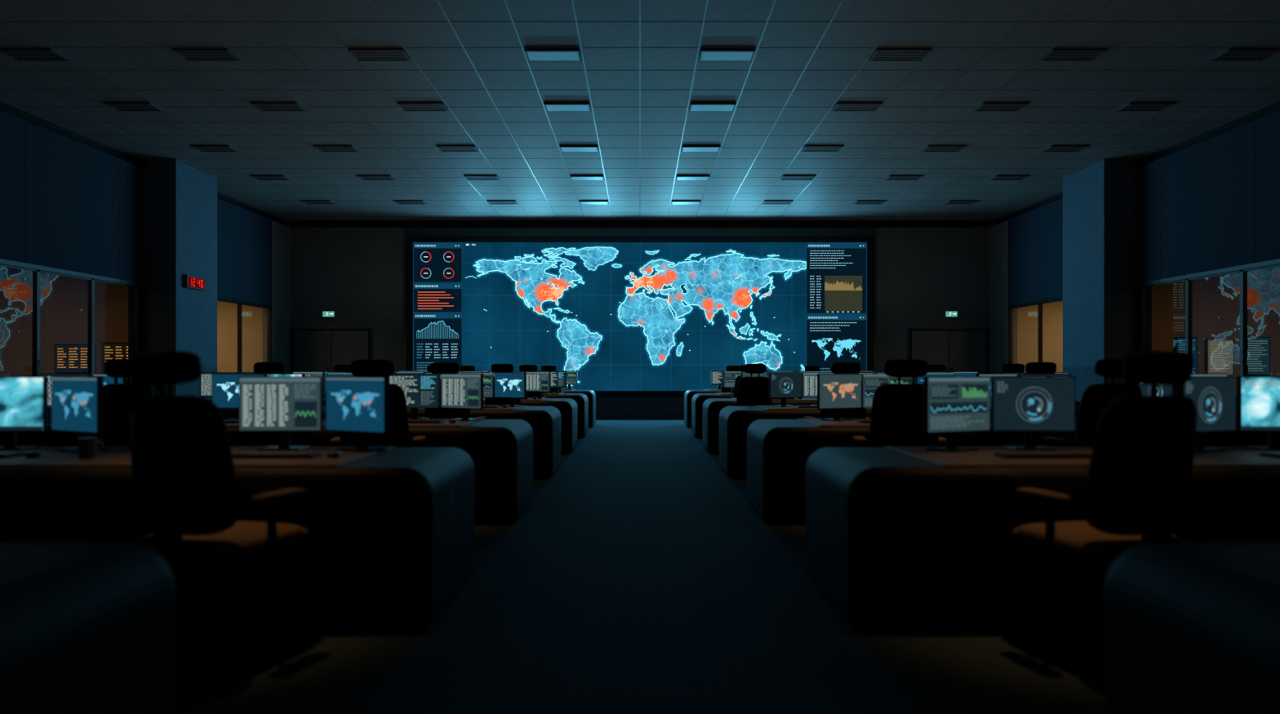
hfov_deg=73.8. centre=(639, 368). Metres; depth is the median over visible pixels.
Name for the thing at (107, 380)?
computer monitor
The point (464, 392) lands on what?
computer monitor
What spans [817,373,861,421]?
computer monitor
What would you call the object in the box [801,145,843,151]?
ceiling light panel
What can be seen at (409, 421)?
keyboard
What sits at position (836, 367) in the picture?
office chair
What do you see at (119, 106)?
ceiling light panel
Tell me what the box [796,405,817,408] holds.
keyboard
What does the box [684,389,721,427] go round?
desk
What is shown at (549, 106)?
ceiling light panel
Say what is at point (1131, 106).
ceiling light panel
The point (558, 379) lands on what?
computer monitor
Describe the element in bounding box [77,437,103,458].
coffee mug
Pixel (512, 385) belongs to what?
computer monitor
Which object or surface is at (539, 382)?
computer monitor
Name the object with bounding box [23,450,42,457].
computer mouse
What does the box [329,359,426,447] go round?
office chair
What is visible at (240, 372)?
computer monitor
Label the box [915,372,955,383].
computer monitor
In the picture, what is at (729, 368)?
office chair
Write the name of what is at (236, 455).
keyboard
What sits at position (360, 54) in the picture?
ceiling light panel
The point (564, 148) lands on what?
ceiling light panel
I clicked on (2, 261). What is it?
trim
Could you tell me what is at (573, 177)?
ceiling light panel
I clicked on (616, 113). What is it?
ceiling
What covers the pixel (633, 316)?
wall display
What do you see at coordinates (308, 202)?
ceiling light panel
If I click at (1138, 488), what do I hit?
office chair
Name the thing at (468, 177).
ceiling light panel
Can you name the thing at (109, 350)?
wall monitor
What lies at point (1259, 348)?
wall monitor
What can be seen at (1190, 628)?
desk
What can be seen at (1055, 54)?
ceiling light panel
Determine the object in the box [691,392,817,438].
desk
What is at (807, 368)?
office chair
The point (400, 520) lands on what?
desk
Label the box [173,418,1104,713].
floor
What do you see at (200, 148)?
ceiling light panel
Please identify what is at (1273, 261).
trim
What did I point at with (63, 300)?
window
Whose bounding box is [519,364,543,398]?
office chair
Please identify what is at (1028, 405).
computer monitor
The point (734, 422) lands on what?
desk
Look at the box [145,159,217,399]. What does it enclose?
wall column
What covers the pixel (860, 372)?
computer monitor
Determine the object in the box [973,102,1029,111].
ceiling light panel
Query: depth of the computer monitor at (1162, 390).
7.27 m
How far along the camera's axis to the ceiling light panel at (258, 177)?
15.88 m
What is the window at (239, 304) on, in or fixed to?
in the wall at (86, 197)
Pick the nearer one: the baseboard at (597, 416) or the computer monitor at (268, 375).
the computer monitor at (268, 375)
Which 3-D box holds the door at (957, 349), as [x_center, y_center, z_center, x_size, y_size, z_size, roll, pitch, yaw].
[7.450,0.115,20.557,1.900,2.170,0.084,0,0,0]
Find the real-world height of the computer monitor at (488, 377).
0.400 m
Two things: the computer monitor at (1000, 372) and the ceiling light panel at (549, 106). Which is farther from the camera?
the ceiling light panel at (549, 106)
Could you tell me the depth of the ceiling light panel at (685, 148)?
13.75 m
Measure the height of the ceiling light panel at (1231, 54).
0.022 m
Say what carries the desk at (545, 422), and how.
on the floor
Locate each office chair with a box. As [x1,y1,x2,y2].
[100,359,159,446]
[128,351,308,676]
[253,362,284,375]
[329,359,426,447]
[334,364,351,372]
[421,362,486,419]
[459,365,475,372]
[484,364,528,406]
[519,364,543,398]
[541,365,561,392]
[720,365,739,392]
[727,364,772,406]
[733,364,744,398]
[801,365,820,392]
[803,362,870,418]
[853,359,946,447]
[927,364,945,371]
[1001,364,1024,372]
[1012,351,1196,657]
[1025,362,1056,373]
[1040,359,1142,446]
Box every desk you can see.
[0,418,533,524]
[0,446,474,631]
[0,543,175,713]
[210,398,577,453]
[219,405,561,479]
[323,392,588,438]
[560,389,595,427]
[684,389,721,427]
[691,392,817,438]
[702,398,1079,453]
[718,405,1079,479]
[746,418,1267,524]
[805,446,1279,631]
[1104,543,1279,713]
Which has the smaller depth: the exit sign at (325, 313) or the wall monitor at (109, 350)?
the wall monitor at (109, 350)
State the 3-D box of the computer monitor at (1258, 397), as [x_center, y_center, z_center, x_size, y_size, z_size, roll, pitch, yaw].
[3.471,0.240,4.660,0.445,0.400,0.160,0,0,2]
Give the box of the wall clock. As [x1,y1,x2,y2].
[182,275,205,290]
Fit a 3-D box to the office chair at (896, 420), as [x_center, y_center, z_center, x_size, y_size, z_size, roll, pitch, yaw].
[1.917,0.565,6.296,0.674,1.270,0.668,0,0,14]
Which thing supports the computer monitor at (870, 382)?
on the desk at (779, 451)
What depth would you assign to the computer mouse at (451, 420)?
6.91 m
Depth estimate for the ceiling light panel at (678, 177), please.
15.84 m
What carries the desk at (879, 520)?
on the floor
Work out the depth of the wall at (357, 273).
20.60 m
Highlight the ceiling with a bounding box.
[0,0,1279,220]
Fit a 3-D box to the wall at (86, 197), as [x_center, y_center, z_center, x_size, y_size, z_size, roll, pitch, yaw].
[-8.540,-1.190,8.800,0.220,4.780,23.600,0,0,0]
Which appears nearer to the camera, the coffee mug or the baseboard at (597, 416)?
the coffee mug
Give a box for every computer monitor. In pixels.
[0,376,48,450]
[36,373,91,420]
[51,376,110,452]
[93,373,127,386]
[199,372,239,397]
[211,373,265,420]
[238,376,323,450]
[240,372,266,376]
[266,373,305,376]
[293,371,324,391]
[324,371,346,391]
[325,376,389,452]
[327,372,354,376]
[388,373,439,420]
[394,371,424,373]
[440,373,483,421]
[457,372,493,405]
[494,372,526,406]
[524,371,551,399]
[549,371,566,393]
[559,370,577,390]
[711,370,726,390]
[723,371,741,393]
[741,371,767,377]
[768,371,797,378]
[768,372,801,406]
[798,371,819,393]
[802,372,833,405]
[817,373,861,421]
[858,371,884,381]
[862,373,912,408]
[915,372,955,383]
[923,376,990,452]
[946,371,977,376]
[975,373,1017,421]
[991,376,1075,450]
[1000,372,1027,373]
[1017,373,1071,376]
[1054,372,1069,373]
[1134,382,1171,395]
[1177,376,1235,452]
[1191,373,1227,376]
[1236,376,1279,450]
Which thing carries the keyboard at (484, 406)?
on the desk at (545, 422)
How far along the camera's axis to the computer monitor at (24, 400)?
4.61 m
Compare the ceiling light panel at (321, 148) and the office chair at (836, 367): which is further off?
the ceiling light panel at (321, 148)
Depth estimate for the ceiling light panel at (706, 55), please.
9.64 m
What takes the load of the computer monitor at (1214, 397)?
on the desk at (879, 520)
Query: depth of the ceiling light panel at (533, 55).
9.64 m
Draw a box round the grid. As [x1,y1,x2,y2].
[0,0,1279,221]
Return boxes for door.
[291,328,370,392]
[909,328,988,373]
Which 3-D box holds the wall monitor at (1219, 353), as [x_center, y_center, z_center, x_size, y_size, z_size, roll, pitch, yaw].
[10.375,-0.210,15.268,0.490,0.660,0.045,0,0,0]
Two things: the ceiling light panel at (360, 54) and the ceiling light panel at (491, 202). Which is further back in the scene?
the ceiling light panel at (491, 202)
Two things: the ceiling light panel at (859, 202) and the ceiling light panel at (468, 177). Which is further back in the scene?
the ceiling light panel at (859, 202)
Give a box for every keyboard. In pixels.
[0,452,23,458]
[231,452,323,458]
[408,420,444,423]
[483,405,498,408]
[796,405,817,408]
[857,420,870,423]
[993,452,1091,458]
[1257,452,1279,458]
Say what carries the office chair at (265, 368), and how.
on the floor
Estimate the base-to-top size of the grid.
0.004 m
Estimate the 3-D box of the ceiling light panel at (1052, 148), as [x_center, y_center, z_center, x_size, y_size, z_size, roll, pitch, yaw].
[6.877,-3.564,13.800,0.610,0.022,0.330,0,0,0]
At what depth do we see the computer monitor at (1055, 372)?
10.00 m
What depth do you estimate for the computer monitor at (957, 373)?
12.71 m
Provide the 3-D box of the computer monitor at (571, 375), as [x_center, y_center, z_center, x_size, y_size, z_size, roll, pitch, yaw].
[-1.501,0.240,18.104,0.445,0.400,0.160,0,0,29]
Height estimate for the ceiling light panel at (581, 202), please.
0.030 m
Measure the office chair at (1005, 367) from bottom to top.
1.270 m
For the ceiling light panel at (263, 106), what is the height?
0.022 m
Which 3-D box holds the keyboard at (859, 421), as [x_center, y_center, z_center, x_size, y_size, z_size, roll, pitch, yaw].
[2.010,0.430,6.950,0.440,0.020,0.140,0,0,0]
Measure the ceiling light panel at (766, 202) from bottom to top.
0.022 m
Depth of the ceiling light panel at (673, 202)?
18.20 m
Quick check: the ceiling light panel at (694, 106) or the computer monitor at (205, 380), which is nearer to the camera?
the computer monitor at (205, 380)
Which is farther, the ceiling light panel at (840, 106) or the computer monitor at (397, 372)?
the computer monitor at (397, 372)
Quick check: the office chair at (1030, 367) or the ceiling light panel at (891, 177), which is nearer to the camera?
the office chair at (1030, 367)
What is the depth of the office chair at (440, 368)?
8.69 m
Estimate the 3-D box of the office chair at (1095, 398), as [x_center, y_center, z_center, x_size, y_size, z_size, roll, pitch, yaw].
[3.338,0.565,6.296,0.674,1.270,0.668,0,0,0]
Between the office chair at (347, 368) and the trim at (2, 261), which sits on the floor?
the office chair at (347, 368)
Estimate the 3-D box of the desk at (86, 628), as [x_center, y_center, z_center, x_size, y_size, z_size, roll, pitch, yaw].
[-2.500,0.820,1.775,2.600,0.760,0.950,0,0,0]
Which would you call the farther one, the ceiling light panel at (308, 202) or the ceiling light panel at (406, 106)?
the ceiling light panel at (308, 202)
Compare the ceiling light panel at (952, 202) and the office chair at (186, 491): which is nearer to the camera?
the office chair at (186, 491)
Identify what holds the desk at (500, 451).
on the floor
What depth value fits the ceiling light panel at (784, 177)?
15.87 m
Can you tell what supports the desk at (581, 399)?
on the floor
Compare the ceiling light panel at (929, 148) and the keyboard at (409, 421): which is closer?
the keyboard at (409, 421)
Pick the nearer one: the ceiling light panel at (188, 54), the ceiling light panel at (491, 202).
the ceiling light panel at (188, 54)
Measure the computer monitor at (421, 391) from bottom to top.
0.400 m
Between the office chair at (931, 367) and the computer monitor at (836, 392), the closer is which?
the computer monitor at (836, 392)
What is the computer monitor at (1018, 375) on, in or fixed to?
on the desk at (779, 451)
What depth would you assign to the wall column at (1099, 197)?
14.73 m
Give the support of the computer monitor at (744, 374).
on the desk at (712, 407)
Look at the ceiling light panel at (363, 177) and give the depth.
15.87 m
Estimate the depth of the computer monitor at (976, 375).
7.23 m
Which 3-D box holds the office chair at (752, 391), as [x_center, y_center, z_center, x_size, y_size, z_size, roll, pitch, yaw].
[1.538,0.565,11.696,0.674,1.270,0.668,0,0,5]
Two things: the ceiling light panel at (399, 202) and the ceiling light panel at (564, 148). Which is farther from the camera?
the ceiling light panel at (399, 202)
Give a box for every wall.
[0,101,290,418]
[285,220,994,414]
[989,101,1279,418]
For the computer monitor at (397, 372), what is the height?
0.400 m
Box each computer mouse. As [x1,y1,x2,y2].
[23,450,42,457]
[326,450,341,457]
[448,418,456,422]
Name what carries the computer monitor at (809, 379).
on the desk at (734, 422)
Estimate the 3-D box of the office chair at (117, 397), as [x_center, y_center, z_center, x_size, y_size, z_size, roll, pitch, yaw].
[-3.613,0.565,6.296,0.674,1.270,0.668,0,0,11]
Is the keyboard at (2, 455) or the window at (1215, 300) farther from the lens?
the window at (1215, 300)
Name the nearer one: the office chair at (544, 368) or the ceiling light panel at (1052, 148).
the ceiling light panel at (1052, 148)
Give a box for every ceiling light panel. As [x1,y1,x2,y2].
[0,48,70,61]
[104,102,163,111]
[172,48,240,61]
[191,145,238,151]
[250,102,306,111]
[250,175,290,180]
[301,200,335,204]
[313,145,358,151]
[348,48,411,61]
[356,175,395,180]
[394,200,426,204]
[397,102,448,111]
[436,145,478,151]
[463,175,499,180]
[486,200,517,204]
[524,48,581,62]
[543,102,591,111]
[559,145,598,152]
[569,175,604,180]
[579,200,608,204]
[671,200,700,204]
[675,175,710,180]
[681,145,720,152]
[688,102,736,111]
[698,48,755,62]
[762,200,793,204]
[780,175,816,180]
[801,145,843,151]
[831,102,882,111]
[853,200,885,204]
[868,48,931,61]
[884,175,923,180]
[921,145,966,151]
[944,200,978,204]
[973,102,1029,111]
[989,175,1029,180]
[1039,48,1107,61]
[1041,145,1088,151]
[1116,102,1175,111]
[1209,48,1279,61]
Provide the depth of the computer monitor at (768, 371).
12.71 m
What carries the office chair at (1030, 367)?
on the floor
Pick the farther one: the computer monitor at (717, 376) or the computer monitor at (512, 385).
the computer monitor at (717, 376)
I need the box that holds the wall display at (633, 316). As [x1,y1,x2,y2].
[405,235,874,397]
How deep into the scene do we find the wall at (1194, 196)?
13.42 m
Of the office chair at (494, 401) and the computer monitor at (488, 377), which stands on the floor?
the office chair at (494, 401)
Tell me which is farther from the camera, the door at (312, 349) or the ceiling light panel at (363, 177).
the door at (312, 349)
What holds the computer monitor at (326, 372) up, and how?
on the desk at (567, 407)
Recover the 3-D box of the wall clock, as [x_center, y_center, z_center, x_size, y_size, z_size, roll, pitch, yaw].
[-7.862,-1.520,15.060,0.075,0.220,0.620,0,0,0]
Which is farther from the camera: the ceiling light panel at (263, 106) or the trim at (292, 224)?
the trim at (292, 224)
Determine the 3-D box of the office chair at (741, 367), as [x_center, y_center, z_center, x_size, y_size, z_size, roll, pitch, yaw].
[1.798,0.565,14.396,0.674,1.270,0.668,0,0,5]
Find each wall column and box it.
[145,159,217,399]
[1062,159,1134,402]
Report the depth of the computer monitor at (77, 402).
4.54 m
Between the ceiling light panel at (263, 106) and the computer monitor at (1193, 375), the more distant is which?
the ceiling light panel at (263, 106)
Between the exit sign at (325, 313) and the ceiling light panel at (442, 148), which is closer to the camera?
the ceiling light panel at (442, 148)
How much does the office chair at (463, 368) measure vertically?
1.270 m
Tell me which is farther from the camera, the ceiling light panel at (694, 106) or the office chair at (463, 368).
the office chair at (463, 368)
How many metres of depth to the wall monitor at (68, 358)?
15.25 m
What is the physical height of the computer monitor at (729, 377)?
0.400 m
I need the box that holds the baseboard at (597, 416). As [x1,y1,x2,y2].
[595,414,684,418]
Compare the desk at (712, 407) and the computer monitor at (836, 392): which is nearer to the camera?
the computer monitor at (836, 392)
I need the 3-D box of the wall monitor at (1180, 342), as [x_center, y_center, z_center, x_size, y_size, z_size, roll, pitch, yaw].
[9.775,-0.225,15.268,0.390,0.690,0.045,0,0,0]
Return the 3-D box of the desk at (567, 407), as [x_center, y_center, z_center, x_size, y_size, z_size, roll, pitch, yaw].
[-3.600,0.820,12.500,5.300,0.760,1.100,0,0,0]
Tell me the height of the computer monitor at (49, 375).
0.400 m
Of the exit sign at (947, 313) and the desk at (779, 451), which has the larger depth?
the exit sign at (947, 313)
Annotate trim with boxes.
[0,120,272,308]
[289,221,990,226]
[1007,120,1279,308]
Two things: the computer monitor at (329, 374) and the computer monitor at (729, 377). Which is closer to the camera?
the computer monitor at (329, 374)
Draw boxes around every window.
[0,266,262,376]
[217,299,271,373]
[1008,299,1062,364]
[1017,266,1279,392]
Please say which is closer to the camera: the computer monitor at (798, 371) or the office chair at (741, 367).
the office chair at (741, 367)
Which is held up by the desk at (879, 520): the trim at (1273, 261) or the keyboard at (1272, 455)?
the keyboard at (1272, 455)
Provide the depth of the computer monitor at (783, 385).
9.96 m
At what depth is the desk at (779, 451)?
6.56 m
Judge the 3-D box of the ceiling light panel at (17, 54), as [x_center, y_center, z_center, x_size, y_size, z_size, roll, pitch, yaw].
[-6.877,-3.564,9.680,0.610,0.022,0.330,0,0,0]
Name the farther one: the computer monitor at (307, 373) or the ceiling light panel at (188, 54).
the computer monitor at (307, 373)
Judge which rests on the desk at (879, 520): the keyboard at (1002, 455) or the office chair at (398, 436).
the keyboard at (1002, 455)
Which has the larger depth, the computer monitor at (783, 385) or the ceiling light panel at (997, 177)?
the ceiling light panel at (997, 177)
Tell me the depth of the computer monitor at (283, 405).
4.61 m
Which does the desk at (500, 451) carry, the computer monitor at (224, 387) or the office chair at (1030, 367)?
the computer monitor at (224, 387)
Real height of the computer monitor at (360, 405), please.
0.400 m
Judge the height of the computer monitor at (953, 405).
0.400 m
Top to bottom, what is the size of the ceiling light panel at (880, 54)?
0.022 m
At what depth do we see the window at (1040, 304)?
18.10 m
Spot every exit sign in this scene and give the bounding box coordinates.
[322,311,335,317]
[944,311,957,317]
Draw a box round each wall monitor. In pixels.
[54,344,87,373]
[102,342,128,373]
[1174,337,1197,373]
[1204,338,1234,375]
[1248,337,1270,375]
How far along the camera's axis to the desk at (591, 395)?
17.36 m

